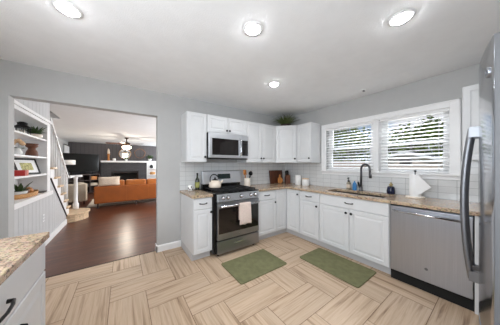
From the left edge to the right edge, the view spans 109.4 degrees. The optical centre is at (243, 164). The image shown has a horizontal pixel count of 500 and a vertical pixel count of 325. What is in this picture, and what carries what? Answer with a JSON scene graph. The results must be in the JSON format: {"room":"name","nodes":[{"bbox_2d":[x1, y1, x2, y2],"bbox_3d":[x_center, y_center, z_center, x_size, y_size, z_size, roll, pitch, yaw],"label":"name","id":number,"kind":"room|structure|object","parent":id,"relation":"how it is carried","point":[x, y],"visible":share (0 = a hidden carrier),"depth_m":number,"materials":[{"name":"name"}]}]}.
{"room":"kitchen","nodes":[
{"label":"kitchen","id":0,"kind":"room"},
{"bbox_2d":[14,99,65,236],"bbox_3d":[-3.347,0.110,2.978,0.040,2.440,2.496,0,0,-34],"label":"wall","id":1,"kind":"structure","parent":0,"point":[28,219],"depth_m":2.73,"materials":[{"name":"white wood"}]},
{"bbox_2d":[14,99,52,209],"bbox_3d":[-3.151,-0.118,2.464,0.365,1.275,1.426,0,0,-34],"label":"bookcase","id":2,"kind":"object","parent":1,"relation":"attached to","point":[41,182],"visible":0.5,"depth_m":2.86,"materials":[{"name":"white paint"}]},
{"bbox_2d":[14,139,25,154],"bbox_3d":[-3.061,-0.240,2.385,0.186,0.218,0.198,0,0,22],"label":"flower vase","id":3,"kind":"object","parent":2,"relation":"on","point":[16,150],"visible":0.73,"depth_m":2.38,"materials":[{"name":"white ceramic"}]},
{"bbox_2d":[14,170,28,175],"bbox_3d":[-2.978,0.108,2.368,0.102,0.075,0.170,0,0,-40],"label":"box","id":4,"kind":"object","parent":2,"relation":"on","point":[16,172],"visible":0.81,"depth_m":2.31,"materials":[{"name":"cardboard"}]},
{"bbox_2d":[14,121,32,134],"bbox_3d":[-3.133,-0.516,2.504,0.190,0.190,0.190,0,0,-34],"label":"lantern","id":5,"kind":"object","parent":2,"relation":"on","point":[23,125],"visible":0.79,"depth_m":2.49,"materials":[{"name":"black metal"}]},
{"bbox_2d":[14,189,38,199],"bbox_3d":[-3.152,0.420,2.515,0.265,0.064,0.700,0,0,-34],"label":"wicker tray","id":6,"kind":"object","parent":2,"relation":"on","point":[35,192],"visible":0.57,"depth_m":2.40,"materials":[{"name":"brown wicker"}]},
{"bbox_2d":[14,181,32,194],"bbox_3d":[-3.091,0.332,2.444,0.264,0.209,0.242,0,0,41],"label":"potted plant","id":7,"kind":"object","parent":6,"relation":"on","point":[18,190],"visible":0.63,"depth_m":2.42,"materials":[{"name":"green plant"}]},
{"bbox_2d":[14,158,40,173],"bbox_3d":[-3.330,0.024,2.712,0.098,0.244,0.380,0,0,-14],"label":"picture frame","id":8,"kind":"object","parent":2,"relation":"on","point":[31,165],"visible":0.64,"depth_m":2.73,"materials":[{"name":"black wood"}]},
{"bbox_2d":[19,163,33,169],"bbox_3d":[-3.326,0.026,2.713,0.038,0.110,0.190,0,0,-14],"label":"print","id":9,"kind":"object","parent":8,"relation":"attached to","point":[23,166],"depth_m":2.71},
{"bbox_2d":[25,143,38,155],"bbox_3d":[-3.283,-0.230,2.741,0.144,0.197,0.137,0,0,-34],"label":"wooden pedestal","id":10,"kind":"object","parent":2,"relation":"on","point":[31,150],"visible":0.87,"depth_m":2.70,"materials":[{"name":"brown wood"}]},
{"bbox_2d":[24,126,44,137],"bbox_3d":[-3.301,-0.524,2.778,0.297,0.204,0.322,0,0,28],"label":"potted plant","id":11,"kind":"object","parent":2,"relation":"on","point":[34,132],"visible":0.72,"depth_m":2.77,"materials":[{"name":"green plant"}]},
{"bbox_2d":[45,219,66,245],"bbox_3d":[-3.318,1.277,2.986,0.018,0.105,2.476,0,0,-34],"label":"baseboard","id":12,"kind":"structure","parent":1,"relation":"attached to","point":[55,232],"depth_m":3.38,"materials":[{"name":"white paint"}]},
{"bbox_2d":[51,135,67,184],"bbox_3d":[-6.492,-0.470,5.513,0.150,3.600,7.420,0,0,-34],"label":"wall","id":13,"kind":"structure","parent":0,"point":[62,142],"depth_m":7.24,"materials":[{"name":"grey paint"}]},
{"bbox_3d":[-8.140,-0.910,8.123,0.075,0.030,0.890,0,0,-34],"label":"curtain rod","id":14,"kind":"object","parent":13,"relation":"attached to","visible":0},
{"bbox_2d":[64,145,68,152],"bbox_3d":[-8.141,0.080,8.125,0.054,1.900,0.752,0,0,-34],"label":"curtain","id":15,"kind":"object","parent":14,"relation":"hanging from","point":[66,148],"visible":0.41,"depth_m":8.06,"materials":[{"name":"fabric"}]},
{"bbox_2d":[68,142,155,176],"bbox_3d":[-6.274,0.110,10.066,5.650,2.440,0.150,0,0,-34],"label":"wall","id":16,"kind":"structure","parent":0,"point":[100,149],"depth_m":9.33,"materials":[{"name":"grey paint"}]},
{"bbox_2d":[0,59,283,244],"bbox_3d":[-0.949,0.110,3.031,4.600,2.440,0.124,0,0,-34],"label":"wall","id":17,"kind":"structure","parent":0,"point":[17,80],"depth_m":2.43,"materials":[{"name":"grey paint"}]},
{"bbox_2d":[155,240,180,252],"bbox_3d":[-1.215,1.280,2.839,0.363,0.100,0.140,0,0,-34],"label":"baseboard","id":18,"kind":"structure","parent":17,"relation":"attached to","point":[175,244],"depth_m":2.77,"materials":[{"name":"white paint"}]},
{"bbox_2d":[181,111,206,161],"bbox_3d":[-0.801,-0.423,2.839,0.315,0.762,0.354,0,0,-34],"label":"upper cabinet","id":19,"kind":"object","parent":17,"relation":"attached to","point":[193,124],"visible":1,"depth_m":2.72,"materials":[{"name":"white paint"}]},
{"bbox_2d":[207,114,245,135],"bbox_3d":[-0.357,-0.665,3.143,0.758,0.279,0.354,0,0,-34],"label":"upper cabinet","id":20,"kind":"object","parent":17,"relation":"attached to","point":[217,124],"visible":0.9,"depth_m":3.00,"materials":[{"name":"white paint"}]},
{"bbox_2d":[207,132,247,159],"bbox_3d":[-0.328,-0.304,3.101,0.754,0.419,0.441,0,0,-34],"label":"microwave","id":21,"kind":"object","parent":20,"relation":"attached to","point":[220,146],"visible":0.97,"depth_m":2.93,"materials":[{"name":"silver metal"}]},
{"bbox_2d":[180,162,284,189],"bbox_3d":[-0.033,0.186,3.577,2.455,0.460,0.008,0,0,-34],"label":"backsplash","id":22,"kind":"structure","parent":17,"relation":"attached to","point":[188,170],"depth_m":3.42,"materials":[{"name":"white tile"}]},
{"bbox_2d":[237,121,275,162],"bbox_3d":[0.267,-0.423,3.570,0.752,0.762,0.354,0,0,-34],"label":"upper cabinet","id":23,"kind":"object","parent":17,"relation":"attached to","point":[261,137],"visible":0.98,"depth_m":3.43,"materials":[{"name":"white paint"}]},
{"bbox_2d":[276,125,296,162],"bbox_3d":[0.907,-0.423,3.845,0.613,0.762,0.622,0,0,-34],"label":"upper cabinet","id":24,"kind":"object","parent":17,"relation":"attached to","point":[286,136],"visible":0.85,"depth_m":3.62,"materials":[{"name":"white paint"}]},
{"bbox_2d":[273,113,298,125],"bbox_3d":[0.903,-0.952,3.822,0.666,0.294,0.691,0,0,-34],"label":"grassy plant","id":25,"kind":"object","parent":24,"relation":"on","point":[286,121],"visible":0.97,"depth_m":3.73,"materials":[{"name":"green plant"}]},
{"bbox_2d":[0,0,499,145],"bbox_3d":[-2.662,-1.170,4.783,5.750,0.120,12.950,0,0,-34],"label":"ceiling","id":26,"kind":"structure","parent":0,"point":[321,53],"depth_m":1.69,"materials":[{"name":"paint"}]},
{"bbox_2d":[51,0,83,18],"bbox_3d":[-1.254,-1.098,1.262,0.166,0.025,0.166,0,0,-34],"label":"recessed light","id":27,"kind":"object","parent":26,"relation":"in","point":[64,7],"visible":1,"depth_m":1.25,"materials":[{"name":"white paint"}]},
{"bbox_2d":[106,138,140,149],"bbox_3d":[-4.859,-0.870,7.246,1.263,0.480,1.324,0,0,-34],"label":"ceiling fan","id":28,"kind":"object","parent":26,"relation":"hanging from","point":[125,145],"visible":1,"depth_m":7.16,"materials":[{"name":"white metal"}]},
{"bbox_2d":[243,21,262,36],"bbox_3d":[0.073,-1.098,1.447,0.166,0.025,0.166,0,0,-34],"label":"recessed light","id":29,"kind":"object","parent":26,"relation":"in","point":[251,28],"visible":1,"depth_m":1.42,"materials":[{"name":"white paint"}]},
{"bbox_2d":[268,81,279,86],"bbox_3d":[0.411,-1.098,2.432,0.166,0.025,0.166,0,0,-34],"label":"recessed light","id":30,"kind":"object","parent":26,"relation":"in","point":[273,83],"visible":1,"depth_m":2.40,"materials":[{"name":"white paint"}]},
{"bbox_2d":[387,8,415,26],"bbox_3d":[1.187,-1.098,1.339,0.166,0.025,0.166,0,0,-34],"label":"recessed light","id":31,"kind":"object","parent":26,"relation":"in","point":[403,16],"visible":1,"depth_m":1.32,"materials":[{"name":"white paint"}]},
{"bbox_2d":[44,192,478,324],"bbox_3d":[-2.647,1.390,4.716,5.700,0.120,13.223,0,0,-34],"label":"floor","id":32,"kind":"structure","parent":0,"point":[166,287],"depth_m":1.90,"materials":[{"name":"brown wood"}]},
{"bbox_2d":[0,242,44,324],"bbox_3d":[-1.247,0.892,0.511,0.776,0.876,0.900,0,0,-34],"label":"base cabinet","id":33,"kind":"object","parent":32,"relation":"on","point":[22,294],"visible":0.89,"depth_m":0.86,"materials":[{"name":"white paint"}]},
{"bbox_2d":[0,232,49,284],"bbox_3d":[-0.833,0.434,-0.117,0.751,0.038,2.456,0,0,-34],"label":"countertop","id":34,"kind":"structure","parent":33,"relation":"on","point":[14,251],"depth_m":0.87,"materials":[{"name":"beige stone"}]},
{"bbox_2d":[61,160,75,183],"bbox_3d":[-6.458,0.577,6.518,0.380,1.505,0.380,0,0,-34],"label":"floor lamp","id":35,"kind":"object","parent":32,"relation":"on","point":[67,162],"visible":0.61,"depth_m":6.45,"materials":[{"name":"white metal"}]},
{"bbox_2d":[50,116,89,222],"bbox_3d":[-4.266,0.232,3.711,1.470,2.195,1.926,0,0,-34],"label":"staircase","id":36,"kind":"structure","parent":32,"relation":"on","point":[76,213],"depth_m":3.82,"materials":[{"name":"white wood"}]},
{"bbox_2d":[61,182,86,204],"bbox_3d":[-5.846,0.980,5.906,0.840,0.700,0.840,0,0,38],"label":"armchair","id":37,"kind":"object","parent":32,"relation":"on","point":[82,187],"visible":0.41,"depth_m":5.80,"materials":[{"name":"beige fabric"}]},
{"bbox_2d":[65,174,99,192],"bbox_3d":[-7.381,0.880,8.079,0.400,0.900,1.240,0,0,17],"label":"media console","id":38,"kind":"object","parent":32,"relation":"on","point":[86,178],"visible":0.34,"depth_m":8.22,"materials":[{"name":"brown wood"}]},
{"bbox_2d":[63,153,98,174],"bbox_3d":[-7.381,-0.040,8.079,0.240,0.930,1.380,0,0,17],"label":"television","id":39,"kind":"object","parent":38,"relation":"on","point":[84,162],"visible":0.78,"depth_m":8.11,"materials":[{"name":"black plastic"}]},
{"bbox_2d":[45,250,155,277],"bbox_3d":[-1.941,1.328,2.355,1.400,0.004,0.020,0,0,-34],"label":"trim","id":40,"kind":"structure","parent":32,"relation":"on","point":[154,250],"depth_m":2.34,"materials":[{"name":"brown wood"}]},
{"bbox_2d":[87,198,155,206],"bbox_3d":[-4.449,1.323,7.407,2.900,0.012,2.600,0,0,-34],"label":"area rug","id":41,"kind":"object","parent":32,"relation":"on","point":[91,204],"visible":0.28,"depth_m":6.20,"materials":[{"name":"brown fabric"}]},
{"bbox_2d":[94,178,155,207],"bbox_3d":[-3.859,0.915,6.312,2.200,0.830,0.893,0,0,-34],"label":"leather sofa","id":42,"kind":"object","parent":32,"relation":"on","point":[131,189],"visible":0.7,"depth_m":5.82,"materials":[{"name":"orange leather"}]},
{"bbox_2d":[98,176,119,185],"bbox_3d":[-4.251,0.517,5.593,0.560,0.291,0.124,0,0,-34],"label":"throw pillow","id":43,"kind":"object","parent":42,"relation":"on","point":[103,181],"visible":1,"depth_m":5.54,"materials":[{"name":"beige fabric"}]},
{"bbox_2d":[110,180,124,185],"bbox_3d":[-4.259,0.685,5.777,0.615,0.370,0.165,0,0,-34],"label":"cushion","id":44,"kind":"object","parent":42,"relation":"on","point":[122,182],"depth_m":5.84,"materials":[{"name":"fabric"}]},
{"bbox_2d":[125,179,145,184],"bbox_3d":[-3.741,0.685,6.132,0.615,0.370,0.165,0,0,-34],"label":"cushion","id":45,"kind":"object","parent":42,"relation":"on","point":[131,181],"depth_m":6.05,"materials":[{"name":"leather"}]},
{"bbox_2d":[146,178,155,183],"bbox_3d":[-3.222,0.685,6.486,0.615,0.370,0.165,0,0,-34],"label":"cushion","id":46,"kind":"object","parent":42,"relation":"on","point":[149,181],"depth_m":6.32,"materials":[{"name":"leather"}]},
{"bbox_2d":[101,161,155,179],"bbox_3d":[-5.665,0.557,9.876,3.620,1.545,0.850,0,0,-34],"label":"fireplace","id":47,"kind":"object","parent":32,"relation":"on","point":[127,170],"visible":0.52,"depth_m":9.53,"materials":[{"name":"paint"}]},
{"bbox_2d":[107,149,109,160],"bbox_3d":[-6.982,-0.526,9.127,0.140,0.620,0.140,0,0,-34],"label":"candle holder","id":48,"kind":"object","parent":47,"relation":"on","point":[108,150],"visible":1,"depth_m":9.09,"materials":[{"name":"brown wood"}]},
{"bbox_2d":[119,149,130,158],"bbox_3d":[-6.477,-0.549,9.646,0.568,0.670,0.073,0,0,-34],"label":"round mirror","id":49,"kind":"object","parent":47,"relation":"on","point":[123,153],"visible":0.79,"depth_m":9.61,"materials":[{"name":"white glass"}]},
{"bbox_2d":[147,163,155,178],"bbox_3d":[-4.965,0.605,10.615,1.550,1.450,0.380,0,0,-34],"label":"shelves","id":50,"kind":"object","parent":32,"relation":"on","point":[149,169],"visible":0.18,"depth_m":10.43,"materials":[{"name":"white paint"}]},
{"bbox_2d":[181,194,211,260],"bbox_3d":[-0.732,0.892,2.699,0.272,0.876,0.664,0,0,-34],"label":"base cabinet","id":51,"kind":"object","parent":32,"relation":"on","point":[196,214],"visible":0.89,"depth_m":2.48,"materials":[{"name":"white paint"}]},
{"bbox_2d":[180,189,212,198],"bbox_3d":[-0.742,0.434,2.698,0.297,0.038,0.641,0,0,-34],"label":"countertop","id":52,"kind":"structure","parent":51,"relation":"on","point":[194,194],"depth_m":2.57,"materials":[{"name":"beige stone"}]},
{"bbox_2d":[188,185,194,190],"bbox_3d":[-0.856,0.373,2.866,0.104,0.085,0.084,0,0,-3],"label":"mug","id":53,"kind":"object","parent":52,"relation":"on","point":[190,187],"visible":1,"depth_m":2.83,"materials":[{"name":"white ceramic"}]},
{"bbox_2d":[195,173,199,189],"bbox_3d":[-0.770,0.275,2.920,0.074,0.281,0.074,0,0,-34],"label":"oil bottle","id":54,"kind":"object","parent":52,"relation":"on","point":[197,182],"visible":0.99,"depth_m":2.90,"materials":[{"name":"green glass"}]},
{"bbox_2d":[200,170,259,255],"bbox_3d":[-0.253,0.717,2.961,0.798,1.225,0.729,0,0,-34],"label":"gas range","id":55,"kind":"object","parent":32,"relation":"on","point":[228,235],"visible":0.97,"depth_m":2.70,"materials":[{"name":"silver metal"}]},
{"bbox_2d":[209,174,222,187],"bbox_3d":[-0.478,0.262,2.942,0.203,0.228,0.216,0,0,23],"label":"tea kettle","id":56,"kind":"object","parent":55,"relation":"on","point":[214,183],"visible":1,"depth_m":2.88,"materials":[{"name":"white metal"}]},
{"bbox_2d":[200,189,258,194],"bbox_3d":[-0.262,0.416,2.972,0.796,0.017,0.639,0,0,-34],"label":"cooktop","id":57,"kind":"object","parent":55,"relation":"in","point":[213,191],"depth_m":2.72,"materials":[{"name":"black metal"}]},
{"bbox_2d":[239,202,251,224],"bbox_3d":[0.016,0.739,2.714,0.217,0.331,0.050,0,0,-34],"label":"dish towel","id":58,"kind":"object","parent":55,"relation":"hanging from","point":[245,216],"visible":1,"depth_m":2.69,"materials":[{"name":"fabric"}]},
{"bbox_2d":[221,249,286,283],"bbox_3d":[0.136,1.323,2.370,0.745,0.012,0.500,0,0,-34],"label":"kitchen mat","id":59,"kind":"object","parent":32,"relation":"on","point":[246,268],"visible":1,"depth_m":2.32,"materials":[{"name":"green fabric"}]},
{"bbox_2d":[258,190,275,239],"bbox_3d":[0.235,0.892,3.361,0.452,0.876,0.664,0,0,-34],"label":"base cabinet","id":60,"kind":"object","parent":32,"relation":"on","point":[267,204],"visible":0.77,"depth_m":3.12,"materials":[{"name":"white paint"}]},
{"bbox_2d":[250,182,478,215],"bbox_3d":[1.499,0.434,2.310,1.354,0.038,3.811,0,0,-34],"label":"countertop","id":61,"kind":"structure","parent":60,"relation":"on","point":[446,205],"depth_m":2.25,"materials":[{"name":"beige stone"}]},
{"bbox_2d":[244,178,249,185],"bbox_3d":[0.061,0.335,3.440,0.124,0.160,0.124,0,0,-34],"label":"utensil crock","id":62,"kind":"object","parent":61,"relation":"on","point":[246,180],"visible":0.8,"depth_m":3.39,"materials":[{"name":"beige ceramic"}]},
{"bbox_2d":[269,170,282,183],"bbox_3d":[0.736,0.269,4.048,0.400,0.289,0.058,0,0,-34],"label":"cutting board","id":63,"kind":"object","parent":61,"relation":"on","point":[273,174],"visible":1,"depth_m":4.01,"materials":[{"name":"brown wood"}]},
{"bbox_2d":[284,170,289,183],"bbox_3d":[0.974,0.268,3.990,0.100,0.293,0.136,0,0,0],"label":"knife block","id":64,"kind":"object","parent":61,"relation":"on","point":[287,176],"visible":1,"depth_m":3.92,"materials":[{"name":"brown wood"}]},
{"bbox_2d":[295,175,300,184],"bbox_3d":[1.144,0.314,3.744,0.126,0.203,0.126,0,0,-34],"label":"canister","id":65,"kind":"object","parent":61,"relation":"on","point":[297,177],"visible":1,"depth_m":3.69,"materials":[{"name":"white ceramic"}]},
{"bbox_2d":[302,178,308,185],"bbox_3d":[1.248,0.344,3.591,0.142,0.143,0.142,0,0,-34],"label":"canister","id":66,"kind":"object","parent":61,"relation":"on","point":[305,181],"visible":0.99,"depth_m":3.53,"materials":[{"name":"white ceramic"}]},
{"bbox_2d":[346,177,350,189],"bbox_3d":[1.764,0.315,2.997,0.079,0.201,0.067,0,0,1],"label":"soap dispenser","id":67,"kind":"object","parent":61,"relation":"on","point":[348,184],"visible":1,"depth_m":2.97,"materials":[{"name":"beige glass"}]},
{"bbox_2d":[352,181,356,189],"bbox_3d":[1.814,0.339,2.906,0.044,0.152,0.066,0,0,-34],"label":"dish soap bottle","id":68,"kind":"object","parent":61,"relation":"on","point":[354,185],"visible":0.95,"depth_m":2.89,"materials":[{"name":"blue plastic"}]},
{"bbox_2d":[333,191,384,197],"bbox_3d":[1.685,0.540,2.660,0.394,0.173,0.804,0,0,-34],"label":"sink","id":69,"kind":"object","parent":61,"relation":"in","point":[333,191],"visible":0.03,"depth_m":2.77,"materials":[{"name":"metal"}]},
{"bbox_2d":[357,163,371,190],"bbox_3d":[1.871,0.196,2.769,0.062,0.440,0.299,0,0,-6],"label":"kitchen faucet","id":70,"kind":"object","parent":61,"relation":"on","point":[366,164],"visible":1,"depth_m":2.80,"materials":[{"name":"black metal"}]},
{"bbox_2d":[386,182,394,194],"bbox_3d":[2.076,0.331,2.504,0.098,0.168,0.097,0,0,-34],"label":"brush holder","id":71,"kind":"object","parent":61,"relation":"on","point":[390,190],"visible":1,"depth_m":2.48,"materials":[{"name":"blue ceramic"}]},
{"bbox_2d":[405,170,424,198],"bbox_3d":[2.172,0.241,2.249,0.184,0.348,0.184,0,0,-34],"label":"paper towel holder","id":72,"kind":"object","parent":61,"relation":"on","point":[415,171],"visible":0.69,"depth_m":2.22,"materials":[{"name":"white metal"}]},
{"bbox_2d":[409,174,430,196],"bbox_3d":[2.197,0.260,2.210,0.115,0.274,0.203,0,0,-34],"label":"paper towel roll","id":73,"kind":"object","parent":72,"relation":"on","point":[417,185],"visible":0.98,"depth_m":2.20,"materials":[{"name":"white paper"}]},
{"bbox_2d":[273,189,301,237],"bbox_3d":[0.871,0.892,3.638,0.906,0.876,0.923,0,0,-34],"label":"base cabinet","id":74,"kind":"object","parent":32,"relation":"on","point":[287,200],"visible":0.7,"depth_m":3.31,"materials":[{"name":"white paint"}]},
{"bbox_2d":[300,191,321,245],"bbox_3d":[1.340,0.892,3.166,0.664,0.876,0.380,0,0,-34],"label":"base cabinet","id":75,"kind":"object","parent":32,"relation":"on","point":[309,201],"visible":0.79,"depth_m":2.98,"materials":[{"name":"white paint"}]},
{"bbox_2d":[300,248,375,287],"bbox_3d":[1.213,1.323,2.362,0.505,0.012,0.780,0,0,-34],"label":"kitchen mat","id":76,"kind":"object","parent":32,"relation":"on","point":[354,274],"visible":1,"depth_m":2.27,"materials":[{"name":"green fabric"}]},
{"bbox_2d":[320,193,390,274],"bbox_3d":[1.705,0.892,2.633,0.664,0.876,0.908,0,0,-34],"label":"base cabinet","id":77,"kind":"object","parent":32,"relation":"on","point":[356,229],"visible":0.91,"depth_m":2.38,"materials":[{"name":"white paint"}]},
{"bbox_2d":[390,204,474,311],"bbox_3d":[2.120,0.896,1.994,0.663,0.868,0.604,0,0,-34],"label":"dishwasher","id":78,"kind":"object","parent":32,"relation":"on","point":[427,255],"visible":0.84,"depth_m":1.80,"materials":[{"name":"silver metal"}]},
{"bbox_2d":[475,216,478,314],"bbox_3d":[2.332,0.892,1.744,0.629,0.876,0.040,0,0,-34],"label":"end panel","id":79,"kind":"object","parent":32,"relation":"on","point":[476,217],"visible":0.24,"depth_m":1.57,"materials":[{"name":"white paint"}]},
{"bbox_2d":[460,32,499,324],"bbox_3d":[1.399,0.435,0.581,0.910,1.790,0.889,0,0,-34],"label":"refrigerator","id":80,"kind":"object","parent":32,"relation":"on","point":[486,274],"visible":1,"depth_m":0.66,"materials":[{"name":"silver metal"}]},
{"bbox_2d":[290,64,479,198],"bbox_3d":[2.140,0.110,2.720,0.150,2.440,4.124,0,0,-34],"label":"wall","id":81,"kind":"structure","parent":0,"point":[448,86],"depth_m":2.51,"materials":[{"name":"grey paint"}]},
{"bbox_2d":[297,122,320,162],"bbox_3d":[1.278,-0.423,3.531,0.354,0.762,0.335,0,0,-34],"label":"upper cabinet","id":82,"kind":"object","parent":81,"relation":"attached to","point":[308,134],"visible":1,"depth_m":3.41,"materials":[{"name":"white paint"}]},
{"bbox_2d":[285,161,478,202],"bbox_3d":[2.068,0.186,2.686,0.008,0.460,3.850,0,0,-34],"label":"backsplash","id":83,"kind":"structure","parent":81,"relation":"attached to","point":[441,189],"depth_m":2.63,"materials":[{"name":"white tile"}]},
{"bbox_2d":[321,98,460,179],"bbox_3d":[2.063,-0.293,2.789,0.200,0.945,1.735,0,0,-34],"label":"window","id":84,"kind":"structure","parent":81,"relation":"in","point":[454,113],"depth_m":2.49,"materials":[{"name":"white paint"}]},
{"bbox_2d":[326,121,372,170],"bbox_3d":[1.826,-0.298,3.109,0.060,0.795,0.772,0,0,-34],"label":"window blind","id":85,"kind":"object","parent":84,"relation":"attached to","point":[370,122],"visible":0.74,"depth_m":3.05,"materials":[{"name":"white plastic"}]},
{"bbox_2d":[380,108,448,172],"bbox_3d":[2.293,-0.298,2.426,0.060,0.795,0.710,0,0,-34],"label":"window blind","id":86,"kind":"object","parent":84,"relation":"attached to","point":[438,111],"visible":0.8,"depth_m":2.36,"materials":[{"name":"white plastic"}]},
{"bbox_2d":[462,84,478,160],"bbox_3d":[2.635,-0.423,1.547,0.354,0.762,0.900,0,0,-34],"label":"upper cabinet","id":87,"kind":"object","parent":81,"relation":"attached to","point":[470,94],"visible":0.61,"depth_m":1.79,"materials":[{"name":"white paint"}]},
{"label":"outside","id":88,"kind":"structure","parent":0,"visible":0},
{"bbox_3d":[16.490,2.380,17.301,39.700,0.100,64.000,0,0,-34],"label":"ground","id":89,"kind":"structure","parent":88,"visible":0},
{"bbox_2d":[333,160,364,168],"bbox_3d":[4.449,1.035,13.793,0.060,2.590,8.800,0,0,-34],"label":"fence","id":90,"kind":"object","parent":89,"relation":"on","point":[354,160],"visible":0.07,"depth_m":10.92,"materials":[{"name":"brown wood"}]},
{"bbox_2d":[333,126,370,160],"bbox_3d":[11.837,-1.296,20.915,6.306,7.268,6.225,0,0,-34],"label":"leafy tree","id":91,"kind":"object","parent":89,"relation":"on","point":[353,129],"visible":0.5,"depth_m":19.72,"materials":[{"name":"green plant"}]},
{"bbox_2d":[365,151,442,169],"bbox_3d":[10.931,0.795,10.956,6.640,3.070,7.800,0,0,-34],"label":"garage","id":92,"kind":"structure","parent":89,"relation":"on","point":[409,152],"depth_m":9.06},
{"bbox_2d":[400,160,411,163],"bbox_3d":[8.463,-0.145,9.269,0.020,0.250,0.500,0,0,-34],"label":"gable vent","id":93,"kind":"object","parent":92,"relation":"attached to","point":[400,160],"depth_m":9.25,"materials":[{"name":"wood"}]},
{"bbox_2d":[388,115,442,155],"bbox_3d":[15.940,-1.185,16.053,6.254,7.047,5.704,0,0,-34],"label":"leafy tree","id":94,"kind":"object","parent":89,"relation":"on","point":[429,117],"visible":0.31,"depth_m":15.22,"materials":[{"name":"green plant"}]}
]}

